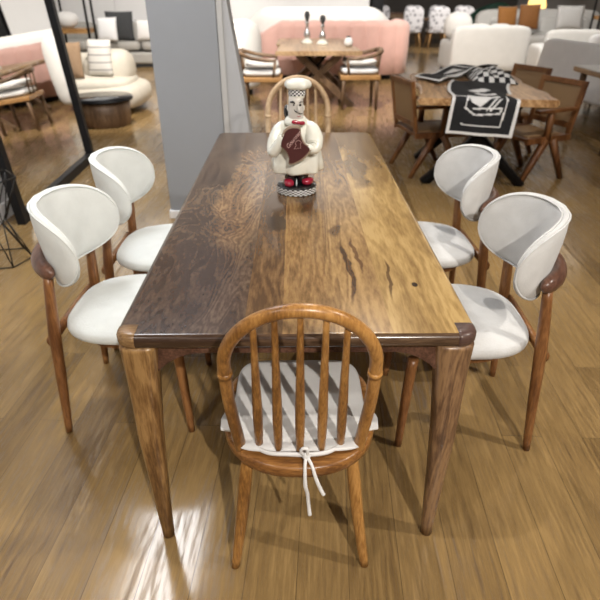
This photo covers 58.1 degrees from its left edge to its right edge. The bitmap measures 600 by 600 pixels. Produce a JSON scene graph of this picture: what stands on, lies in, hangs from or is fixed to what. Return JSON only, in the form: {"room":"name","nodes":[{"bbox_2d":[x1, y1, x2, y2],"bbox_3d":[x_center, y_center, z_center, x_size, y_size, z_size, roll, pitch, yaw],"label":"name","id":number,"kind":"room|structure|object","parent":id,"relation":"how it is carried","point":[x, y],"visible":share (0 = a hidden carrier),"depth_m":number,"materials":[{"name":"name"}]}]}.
{"room":"store","nodes":[
{"label":"store","id":0,"kind":"room"},
{"bbox_2d":[0,0,57,203],"bbox_3d":[-2.254,-0.675,0.518,0.180,3.600,9.620,0,30,-1],"label":"wall","id":1,"kind":"structure","parent":0,"point":[3,190],"depth_m":4.00,"materials":[{"name":"white paint"}]},
{"bbox_2d":[0,199,13,224],"bbox_3d":[-2.156,0.835,1.381,0.025,0.120,9.620,0,30,-1],"label":"baseboard","id":2,"kind":"structure","parent":1,"relation":"attached to","point":[2,205],"depth_m":3.98,"materials":[{"name":"paint"}]},
{"bbox_2d":[145,0,224,209],"bbox_3d":[-0.745,-2.279,3.330,0.435,3.600,0.400,0,30,-1],"label":"pillar","id":3,"kind":"structure","parent":0,"point":[183,34],"depth_m":3.58,"materials":[{"name":"grey paint"}]},
{"bbox_2d":[55,0,369,24],"bbox_3d":[-3.758,-7.500,12.483,10.800,3.600,0.160,0,30,-1],"label":"wall","id":4,"kind":"structure","parent":0,"point":[241,9],"depth_m":12.73,"materials":[{"name":"white paint"}]},
{"bbox_2d":[371,0,383,12],"bbox_3d":[1.832,-7.531,12.537,0.260,3.600,0.300,0,30,-1],"label":"trim","id":5,"kind":"structure","parent":4,"relation":"attached to","point":[378,4],"depth_m":12.70,"materials":[{"name":"black metal"}]},
{"bbox_2d":[0,31,599,599],"bbox_3d":[0.132,-4.131,10.310,18.900,0.100,30.400,0,30,-1],"label":"floor","id":6,"kind":"structure","parent":0,"point":[79,518],"depth_m":1.93,"materials":[{"name":"brown wood"}]},
{"bbox_2d":[0,169,30,268],"bbox_3d":[-1.870,-0.486,3.291,0.387,0.524,0.337,-6,30,-10],"label":"wire plant stand","id":7,"kind":"object","parent":6,"relation":"on","point":[16,235],"visible":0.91,"depth_m":3.32,"materials":[{"name":"black metal"}]},
{"bbox_2d":[0,0,93,224],"bbox_3d":[-2.146,-1.983,4.133,0.229,2.298,1.800,-1,30,-2],"label":"floor mirror","id":8,"kind":"object","parent":6,"relation":"on","point":[45,140],"visible":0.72,"depth_m":4.34,"materials":[{"name":"black metal"}]},
{"bbox_2d":[57,0,97,42],"bbox_3d":[-3.604,-4.490,8.618,0.531,2.200,0.351,0,30,-1],"label":"metal shelf","id":9,"kind":"object","parent":6,"relation":"on","point":[87,30],"visible":0.29,"depth_m":8.58,"materials":[{"name":"brown wood"}]},
{"bbox_2d":[58,11,78,27],"bbox_3d":[-3.724,-4.476,8.624,0.360,0.235,0.360,0,30,-1],"label":"bowl","id":10,"kind":"object","parent":9,"relation":"on","point":[68,19],"visible":0.95,"depth_m":8.52,"materials":[{"name":"white ceramic"}]},
{"bbox_2d":[79,91,132,128],"bbox_3d":[-2.475,-2.403,6.829,0.744,0.342,0.744,0,30,-1],"label":"coffee table","id":11,"kind":"object","parent":6,"relation":"on","point":[101,109],"visible":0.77,"depth_m":6.62,"materials":[{"name":"brown wood"}]},
{"bbox_2d":[61,22,152,66],"bbox_3d":[-4.098,-5.873,12.376,4.020,0.880,1.230,0,30,-1],"label":"sofa","id":12,"kind":"object","parent":6,"relation":"on","point":[140,51],"visible":0.12,"depth_m":11.98,"materials":[{"name":"grey fabric"}]},
{"bbox_2d":[65,39,86,50],"bbox_3d":[-5.230,-5.806,12.279,1.123,0.200,0.940,0,30,-1],"label":"seat cushion","id":13,"kind":"object","parent":12,"relation":"on","point":[83,47],"depth_m":11.91,"materials":[{"name":"grey fabric"}]},
{"bbox_2d":[61,22,97,38],"bbox_3d":[-5.234,-6.222,12.502,1.113,0.400,0.220,0,30,-1],"label":"cushion","id":14,"kind":"object","parent":12,"relation":"on","point":[80,24],"depth_m":12.44,"materials":[{"name":"grey fabric"}]},
{"bbox_2d":[96,17,117,41],"bbox_3d":[-4.160,-5.835,11.643,0.440,0.470,0.187,0,30,-1],"label":"throw cushion","id":15,"kind":"object","parent":12,"relation":"on","point":[106,26],"visible":0.93,"depth_m":11.58,"materials":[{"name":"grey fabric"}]},
{"bbox_2d":[104,11,134,40],"bbox_3d":[-3.943,-5.995,11.819,0.600,0.574,0.184,0,30,-1],"label":"throw cushion","id":16,"kind":"object","parent":12,"relation":"on","point":[124,22],"visible":0.67,"depth_m":11.75,"materials":[{"name":"grey fabric"}]},
{"bbox_2d":[110,39,143,50],"bbox_3d":[-4.097,-5.813,12.290,1.123,0.200,0.940,0,30,-1],"label":"seat cushion","id":17,"kind":"object","parent":12,"relation":"on","point":[129,45],"depth_m":11.90,"materials":[{"name":"grey fabric"}]},
{"bbox_2d":[133,22,136,38],"bbox_3d":[-4.101,-6.228,12.513,1.113,0.400,0.220,0,30,-1],"label":"cushion","id":18,"kind":"object","parent":12,"relation":"on","point":[134,25],"depth_m":12.40,"materials":[{"name":"grey fabric"}]},
{"bbox_2d":[135,20,149,40],"bbox_3d":[-3.362,-5.890,11.794,0.460,0.415,0.173,3,30,4],"label":"throw cushion","id":19,"kind":"object","parent":12,"relation":"on","point":[142,31],"visible":0.54,"depth_m":11.74,"materials":[{"name":"white fabric"}]},
{"bbox_2d":[142,41,150,50],"bbox_3d":[-2.963,-5.819,12.301,1.123,0.200,0.940,0,30,-1],"label":"seat cushion","id":20,"kind":"object","parent":12,"relation":"on","point":[146,46],"depth_m":11.91,"materials":[{"name":"grey fabric"}]},
{"bbox_2d":[75,49,151,107],"bbox_3d":[-3.447,-3.121,7.651,2.560,0.781,1.300,0,30,-1],"label":"sofa","id":21,"kind":"object","parent":6,"relation":"on","point":[124,78],"visible":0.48,"depth_m":7.37,"materials":[{"name":"fabric"}]},
{"bbox_2d":[66,42,84,77],"bbox_3d":[-3.021,-3.133,7.062,0.340,0.435,0.165,-2,30,-3],"label":"throw cushion","id":22,"kind":"object","parent":21,"relation":"on","point":[73,48],"visible":0.46,"depth_m":7.01,"materials":[{"name":"beige fabric"}]},
{"bbox_2d":[86,38,112,75],"bbox_3d":[-2.683,-3.250,7.230,0.340,0.451,0.185,3,30,4],"label":"throw cushion","id":23,"kind":"object","parent":21,"relation":"on","point":[98,50],"visible":1,"depth_m":7.17,"materials":[{"name":"white fabric"}]},
{"bbox_2d":[27,184,211,432],"bbox_3d":[-0.647,0.020,2.057,0.595,0.870,0.501,0,30,0],"label":"upholstered chair","id":24,"kind":"object","parent":6,"relation":"on","point":[69,222],"visible":0.77,"depth_m":1.95,"materials":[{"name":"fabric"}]},
{"bbox_2d":[88,146,172,349],"bbox_3d":[-0.635,-0.258,2.544,0.595,0.870,0.501,0,30,-1],"label":"upholstered chair","id":25,"kind":"object","parent":6,"relation":"on","point":[125,174],"visible":0.6,"depth_m":2.44,"materials":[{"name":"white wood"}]},
{"bbox_2d":[169,209,179,217],"bbox_3d":[-0.745,-0.741,4.205,0.454,0.060,0.425,0,30,-1],"label":"baseboard","id":26,"kind":"structure","parent":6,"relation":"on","point":[173,213],"depth_m":4.01,"materials":[{"name":"paint"}]},
{"bbox_2d":[216,0,252,132],"bbox_3d":[-0.406,-1.802,3.502,0.242,2.600,0.212,0,30,-1],"label":"panel","id":27,"kind":"object","parent":6,"relation":"on","point":[236,115],"visible":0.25,"depth_m":3.59,"materials":[{"name":"paint"}]},
{"bbox_2d":[233,19,261,93],"bbox_3d":[-1.202,-3.948,8.758,1.210,1.120,1.150,-23,37,-35],"label":"tub chair","id":28,"kind":"object","parent":6,"relation":"on","point":[248,36],"visible":0.17,"depth_m":8.29,"materials":[{"name":"white fabric"}]},
{"bbox_2d":[238,48,282,112],"bbox_3d":[-0.554,-3.104,7.606,0.616,0.796,0.694,0,30,-1],"label":"wooden armchair","id":29,"kind":"object","parent":6,"relation":"on","point":[243,53],"visible":0.8,"depth_m":7.34,"materials":[{"name":"brown wood"}]},
{"bbox_2d":[243,67,280,75],"bbox_3d":[-0.526,-3.201,7.550,0.520,0.096,0.520,0,30,-1],"label":"seat cushion","id":30,"kind":"object","parent":29,"relation":"on","point":[247,71],"visible":0.73,"depth_m":7.34,"materials":[{"name":"white fabric"}]},
{"bbox_2d":[245,59,278,67],"bbox_3d":[-0.526,-3.288,7.501,0.460,0.096,0.480,-2,30,-3],"label":"seat cushion","id":31,"kind":"object","parent":30,"relation":"on","point":[249,63],"visible":0.68,"depth_m":7.30,"materials":[{"name":"white fabric"}]},
{"bbox_2d":[116,132,476,538],"bbox_3d":[-0.019,-0.117,2.405,0.882,0.761,2.156,0,30,-1],"label":"dining table","id":32,"kind":"object","parent":6,"relation":"on","point":[237,247],"visible":0.96,"depth_m":1.55,"materials":[{"name":"brown wood"}]},
{"bbox_2d":[267,78,323,196],"bbox_3d":[-0.015,-0.630,2.100,0.230,0.434,0.200,0,30,-1],"label":"chef figurine","id":33,"kind":"object","parent":32,"relation":"on","point":[294,143],"visible":1,"depth_m":2.06,"materials":[{"name":"white ceramic"}]},
{"bbox_2d":[265,75,330,132],"bbox_3d":[-0.009,-0.772,3.278,0.469,1.039,0.566,0,30,-1],"label":"chair","id":34,"kind":"object","parent":6,"relation":"on","point":[278,86],"visible":0.3,"depth_m":3.29,"materials":[{"name":"brown wood"}]},
{"bbox_2d":[217,303,383,568],"bbox_3d":[-0.002,0.298,1.496,0.426,0.944,0.514,0,30,-1],"label":"chair","id":35,"kind":"object","parent":6,"relation":"on","point":[281,466],"visible":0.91,"depth_m":1.26,"materials":[{"name":"brown wood"}]},
{"bbox_2d":[221,360,377,515],"bbox_3d":[-0.002,0.362,1.548,0.432,0.208,0.451,0,30,-1],"label":"seat cushion","id":36,"kind":"object","parent":35,"relation":"on","point":[243,397],"visible":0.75,"depth_m":1.49,"materials":[{"name":"white fabric"}]},
{"bbox_2d":[275,38,362,106],"bbox_3d":[0.250,-3.621,8.576,1.259,0.807,2.320,0,30,-1],"label":"trestle table","id":37,"kind":"object","parent":6,"relation":"on","point":[305,53],"visible":0.75,"depth_m":7.78,"materials":[{"name":"brown wood"}]},
{"bbox_2d":[301,11,312,43],"bbox_3d":[0.111,-4.221,8.359,0.180,0.450,0.180,0,30,-1],"label":"candlestick","id":38,"kind":"object","parent":37,"relation":"on","point":[306,40],"visible":1,"depth_m":8.36,"materials":[{"name":"white ceramic"}]},
{"bbox_2d":[304,11,309,20],"bbox_3d":[0.111,-4.358,8.281,0.090,0.135,0.090,0,30,-1],"label":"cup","id":39,"kind":"object","parent":38,"relation":"on","point":[307,14],"depth_m":8.25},
{"bbox_2d":[317,15,327,44],"bbox_3d":[0.343,-4.101,8.200,0.180,0.400,0.180,0,30,-1],"label":"candlestick","id":40,"kind":"object","parent":37,"relation":"on","point":[322,36],"visible":1,"depth_m":8.20,"materials":[{"name":"white ceramic"}]},
{"bbox_2d":[320,15,325,23],"bbox_3d":[0.343,-4.223,8.130,0.090,0.120,0.090,0,30,-1],"label":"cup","id":41,"kind":"object","parent":40,"relation":"on","point":[322,19],"depth_m":8.10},
{"bbox_2d":[344,36,352,46],"bbox_3d":[0.708,-3.778,7.893,0.136,0.142,0.136,0,30,-1],"label":"vase","id":42,"kind":"object","parent":37,"relation":"on","point":[348,41],"visible":1,"depth_m":7.85,"materials":[{"name":"white ceramic"}]},
{"bbox_2d":[249,7,388,31],"bbox_3d":[0.406,-5.849,12.011,3.656,1.200,1.249,0,30,-1],"label":"curved sofa","id":43,"kind":"object","parent":6,"relation":"on","point":[267,17],"visible":0.2,"depth_m":11.28,"materials":[{"name":"white fabric"}]},
{"bbox_2d":[260,18,409,78],"bbox_3d":[0.564,-4.921,10.570,3.081,1.015,1.195,0,30,-1],"label":"sofa","id":44,"kind":"object","parent":6,"relation":"on","point":[392,36],"visible":0.52,"depth_m":9.99,"materials":[{"name":"pink fabric"}]},
{"bbox_2d":[338,47,383,109],"bbox_3d":[0.870,-3.210,7.793,0.616,0.796,0.694,0,30,-1],"label":"wooden armchair","id":45,"kind":"object","parent":6,"relation":"on","point":[379,51],"visible":0.77,"depth_m":7.58,"materials":[{"name":"brown wood"}]},
{"bbox_2d":[340,65,377,73],"bbox_3d":[0.842,-3.308,7.737,0.520,0.096,0.520,0,30,-1],"label":"seat cushion","id":46,"kind":"object","parent":45,"relation":"on","point":[353,69],"visible":0.77,"depth_m":7.53,"materials":[{"name":"grey fabric"}]},
{"bbox_2d":[342,57,376,65],"bbox_3d":[0.842,-3.395,7.688,0.460,0.096,0.480,-2,30,-3],"label":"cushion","id":47,"kind":"object","parent":46,"relation":"on","point":[368,62],"visible":0.64,"depth_m":7.49,"materials":[{"name":"white fabric"}]},
{"bbox_2d":[383,5,389,17],"bbox_3d":[2.685,-8.831,17.344,0.600,1.104,0.620,-9,31,-15],"label":"patterned chair","id":48,"kind":"object","parent":6,"relation":"on","point":[386,10],"visible":0.11,"depth_m":17.34,"materials":[{"name":"white fabric"}]},
{"bbox_2d":[390,12,403,17],"bbox_3d":[2.921,-9.466,18.695,1.360,0.860,0.510,0,30,-1],"label":"sideboard","id":49,"kind":"object","parent":6,"relation":"on","point":[392,14],"visible":0.02,"depth_m":18.32,"materials":[{"name":"brown wood"}]},
{"bbox_2d":[403,7,423,47],"bbox_3d":[3.352,-8.231,16.291,0.600,1.104,0.620,0,30,-1],"label":"patterned chair","id":50,"kind":"object","parent":6,"relation":"on","point":[414,16],"visible":0.65,"depth_m":15.92,"materials":[{"name":"white fabric"}]},
{"bbox_2d":[404,5,422,43],"bbox_3d":[3.686,-8.936,17.527,0.600,1.104,0.620,0,30,-1],"label":"patterned chair","id":51,"kind":"object","parent":6,"relation":"on","point":[409,5],"visible":0.17,"depth_m":17.44,"materials":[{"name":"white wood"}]},
{"bbox_2d":[388,74,465,177],"bbox_3d":[1.153,-1.607,4.962,0.568,0.832,0.544,-6,30,-11],"label":"armchair","id":52,"kind":"object","parent":6,"relation":"on","point":[404,97],"visible":0.9,"depth_m":4.82,"materials":[{"name":"brown wood"}]},
{"bbox_2d":[423,7,449,47],"bbox_3d":[4.103,-8.185,16.211,0.600,1.104,0.620,0,30,-1],"label":"patterned chair","id":53,"kind":"object","parent":6,"relation":"on","point":[438,15],"visible":0.84,"depth_m":15.86,"materials":[{"name":"white fabric"}]},
{"bbox_2d":[426,5,446,43],"bbox_3d":[4.486,-8.941,17.535,0.600,1.104,0.620,0,30,-1],"label":"patterned chair","id":54,"kind":"object","parent":6,"relation":"on","point":[433,6],"visible":0.18,"depth_m":17.50,"materials":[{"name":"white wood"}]},
{"bbox_2d":[417,144,500,287],"bbox_3d":[0.601,-0.275,2.573,0.595,0.870,0.501,-1,30,-2],"label":"upholstered chair","id":55,"kind":"object","parent":6,"relation":"on","point":[466,173],"visible":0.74,"depth_m":2.46,"materials":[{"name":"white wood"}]},
{"bbox_2d":[454,5,470,11],"bbox_3d":[5.287,-8.896,17.456,0.600,1.104,0.620,0,30,-1],"label":"patterned chair","id":56,"kind":"object","parent":6,"relation":"on","point":[459,5],"visible":0.14,"depth_m":17.36,"materials":[{"name":"white fabric"}]},
{"bbox_2d":[455,7,474,14],"bbox_3d":[4.851,-8.239,16.305,0.600,1.104,0.620,0,30,-1],"label":"patterned chair","id":57,"kind":"object","parent":6,"relation":"on","point":[468,10],"visible":0.17,"depth_m":15.82,"materials":[{"name":"white fabric"}]},
{"bbox_2d":[383,192,571,450],"bbox_3d":[0.603,0.061,1.984,0.595,0.870,0.501,1,30,1],"label":"upholstered chair","id":58,"kind":"object","parent":6,"relation":"on","point":[527,231],"visible":0.81,"depth_m":1.87,"materials":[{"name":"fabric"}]},
{"bbox_2d":[438,24,530,74],"bbox_3d":[3.787,-5.236,11.218,1.570,0.920,1.130,0,30,-1],"label":"sofa","id":59,"kind":"object","parent":6,"relation":"on","point":[503,45],"visible":0.9,"depth_m":10.71,"materials":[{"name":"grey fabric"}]},
{"bbox_2d":[443,12,471,38],"bbox_3d":[3.217,-5.591,11.013,0.560,0.500,0.440,0,30,-1],"label":"bolster","id":60,"kind":"object","parent":59,"relation":"on","point":[455,19],"visible":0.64,"depth_m":10.82,"materials":[{"name":"white fabric"}]},
{"bbox_2d":[410,74,559,186],"bbox_3d":[1.528,-1.543,4.934,1.075,0.788,1.420,3,30,6],"label":"table","id":61,"kind":"object","parent":6,"relation":"on","point":[432,92],"visible":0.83,"depth_m":4.54,"materials":[{"name":"brown wood"}]},
{"bbox_2d":[415,64,520,137],"bbox_3d":[1.518,-1.819,4.768,0.889,0.391,1.650,0,30,-1],"label":"throw","id":62,"kind":"object","parent":61,"relation":"on","point":[480,106],"visible":1,"depth_m":4.18,"materials":[{"name":"black fabric"}]},
{"bbox_2d":[470,2,510,23],"bbox_3d":[5.030,-7.306,14.514,1.210,1.250,1.150,-6,30,-10],"label":"tub chair","id":63,"kind":"object","parent":6,"relation":"on","point":[493,5],"visible":0.11,"depth_m":13.85,"materials":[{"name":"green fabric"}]},
{"bbox_2d":[463,63,552,153],"bbox_3d":[2.113,-1.959,5.580,0.568,0.832,0.544,-12,32,-20],"label":"armchair","id":64,"kind":"object","parent":6,"relation":"on","point":[530,75],"visible":0.26,"depth_m":5.48,"materials":[{"name":"brown wood"}]},
{"bbox_2d":[474,9,599,45],"bbox_3d":[5.746,-6.280,12.846,3.020,1.120,1.230,0,30,-1],"label":"sofa","id":65,"kind":"object","parent":6,"relation":"on","point":[547,17],"visible":0.16,"depth_m":12.90,"materials":[{"name":"grey fabric"}]},
{"bbox_2d":[497,6,517,24],"bbox_3d":[4.653,-6.332,12.129,0.460,0.470,0.187,-3,30,-6],"label":"throw cushion","id":66,"kind":"object","parent":65,"relation":"on","point":[506,15],"visible":0.78,"depth_m":12.05,"materials":[{"name":"orange fabric"}]},
{"bbox_2d":[489,16,539,32],"bbox_3d":[5.143,-6.605,12.993,1.180,0.400,0.220,0,30,-1],"label":"cushion","id":67,"kind":"object","parent":65,"relation":"on","point":[492,19],"depth_m":12.91,"materials":[{"name":"white fabric"}]},
{"bbox_2d":[518,4,540,29],"bbox_3d":[5.143,-6.351,12.124,0.460,0.510,0.192,3,30,4],"label":"throw cushion","id":68,"kind":"object","parent":65,"relation":"on","point":[528,14],"visible":0.95,"depth_m":12.06,"materials":[{"name":"orange fabric"}]},
{"bbox_2d":[530,33,544,43],"bbox_3d":[5.147,-6.190,12.769,1.190,0.200,0.940,0,30,-1],"label":"seat cushion","id":69,"kind":"object","parent":65,"relation":"on","point":[535,37],"depth_m":12.37,"materials":[{"name":"white fabric"}]},
{"bbox_2d":[538,16,589,32],"bbox_3d":[6.343,-6.612,13.004,1.180,0.400,0.220,0,30,-1],"label":"cushion","id":70,"kind":"object","parent":65,"relation":"on","point":[546,24],"depth_m":12.91,"materials":[{"name":"white fabric"}]},
{"bbox_2d":[554,5,584,29],"bbox_3d":[6.053,-6.338,12.121,0.600,0.490,0.206,3,30,4],"label":"throw cushion","id":71,"kind":"object","parent":65,"relation":"on","point":[568,17],"visible":0.99,"depth_m":12.06,"materials":[{"name":"white fabric"}]},
{"bbox_2d":[528,0,545,8],"bbox_3d":[6.030,-7.094,13.992,0.480,1.400,0.480,0,30,-1],"label":"table lamp","id":72,"kind":"object","parent":6,"relation":"on","point":[531,2],"visible":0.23,"depth_m":13.58,"materials":[{"name":"yellow fabric"}]},
{"bbox_2d":[493,74,589,181],"bbox_3d":[2.062,-1.523,4.815,0.568,0.832,0.544,-12,32,-20],"label":"armchair","id":73,"kind":"object","parent":6,"relation":"on","point":[570,93],"visible":0.8,"depth_m":4.69,"materials":[{"name":"brown wood"}]},
{"bbox_2d":[525,29,599,65],"bbox_3d":[5.027,-4.582,10.122,1.310,0.870,0.930,4,30,6],"label":"sofa","id":74,"kind":"object","parent":6,"relation":"on","point":[583,35],"visible":0.26,"depth_m":10.00,"materials":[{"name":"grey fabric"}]},
{"bbox_2d":[544,29,599,42],"bbox_3d":[5.150,-4.851,10.119,1.080,0.400,0.220,4,30,6],"label":"cushion","id":75,"kind":"object","parent":74,"relation":"on","point":[583,35],"depth_m":9.99,"materials":[{"name":"white fabric"}]},
{"bbox_2d":[537,38,599,105],"bbox_3d":[3.993,-2.865,7.058,1.068,0.927,1.800,-4,30,-7],"label":"lounge chair","id":76,"kind":"object","parent":6,"relation":"on","point":[561,55],"visible":0.51,"depth_m":6.93,"materials":[{"name":"grey fabric"}]},
{"bbox_2d":[565,65,599,155],"bbox_3d":[3.678,-2.026,5.742,1.300,0.772,0.950,0,30,-1],"label":"dining table","id":77,"kind":"object","parent":6,"relation":"on","point":[592,70],"visible":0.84,"depth_m":5.76,"materials":[{"name":"brown wood"}]},
{"bbox_2d":[588,34,599,43],"bbox_3d":[5.051,-3.298,7.819,1.068,0.927,1.800,-5,30,-9],"label":"lounge chair","id":78,"kind":"object","parent":6,"relation":"on","point":[595,38],"visible":0.11,"depth_m":8.15,"materials":[{"name":"grey fabric"}]},
{"bbox_2d":[589,0,599,29],"bbox_3d":[6.468,-5.759,10.844,1.031,2.200,0.331,0,30,-1],"label":"metal shelf","id":79,"kind":"object","parent":6,"relation":"on","point":[596,17],"visible":0.35,"depth_m":10.91,"materials":[{"name":"black metal"}]},
{"bbox_2d":[369,0,517,30],"bbox_3d":[-0.037,-13.219,22.509,18.900,3.600,0.200,0,30,-1],"label":"wall","id":80,"kind":"structure","parent":0,"point":[394,5],"depth_m":22.86,"materials":[{"name":"paint"}]},
{"bbox_2d":[517,0,599,29],"bbox_3d":[9.482,-5.790,9.484,0.200,3.600,30.000,0,30,-1],"label":"wall","id":81,"kind":"structure","parent":0,"point":[550,4],"depth_m":18.57,"materials":[{"name":"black paint"}]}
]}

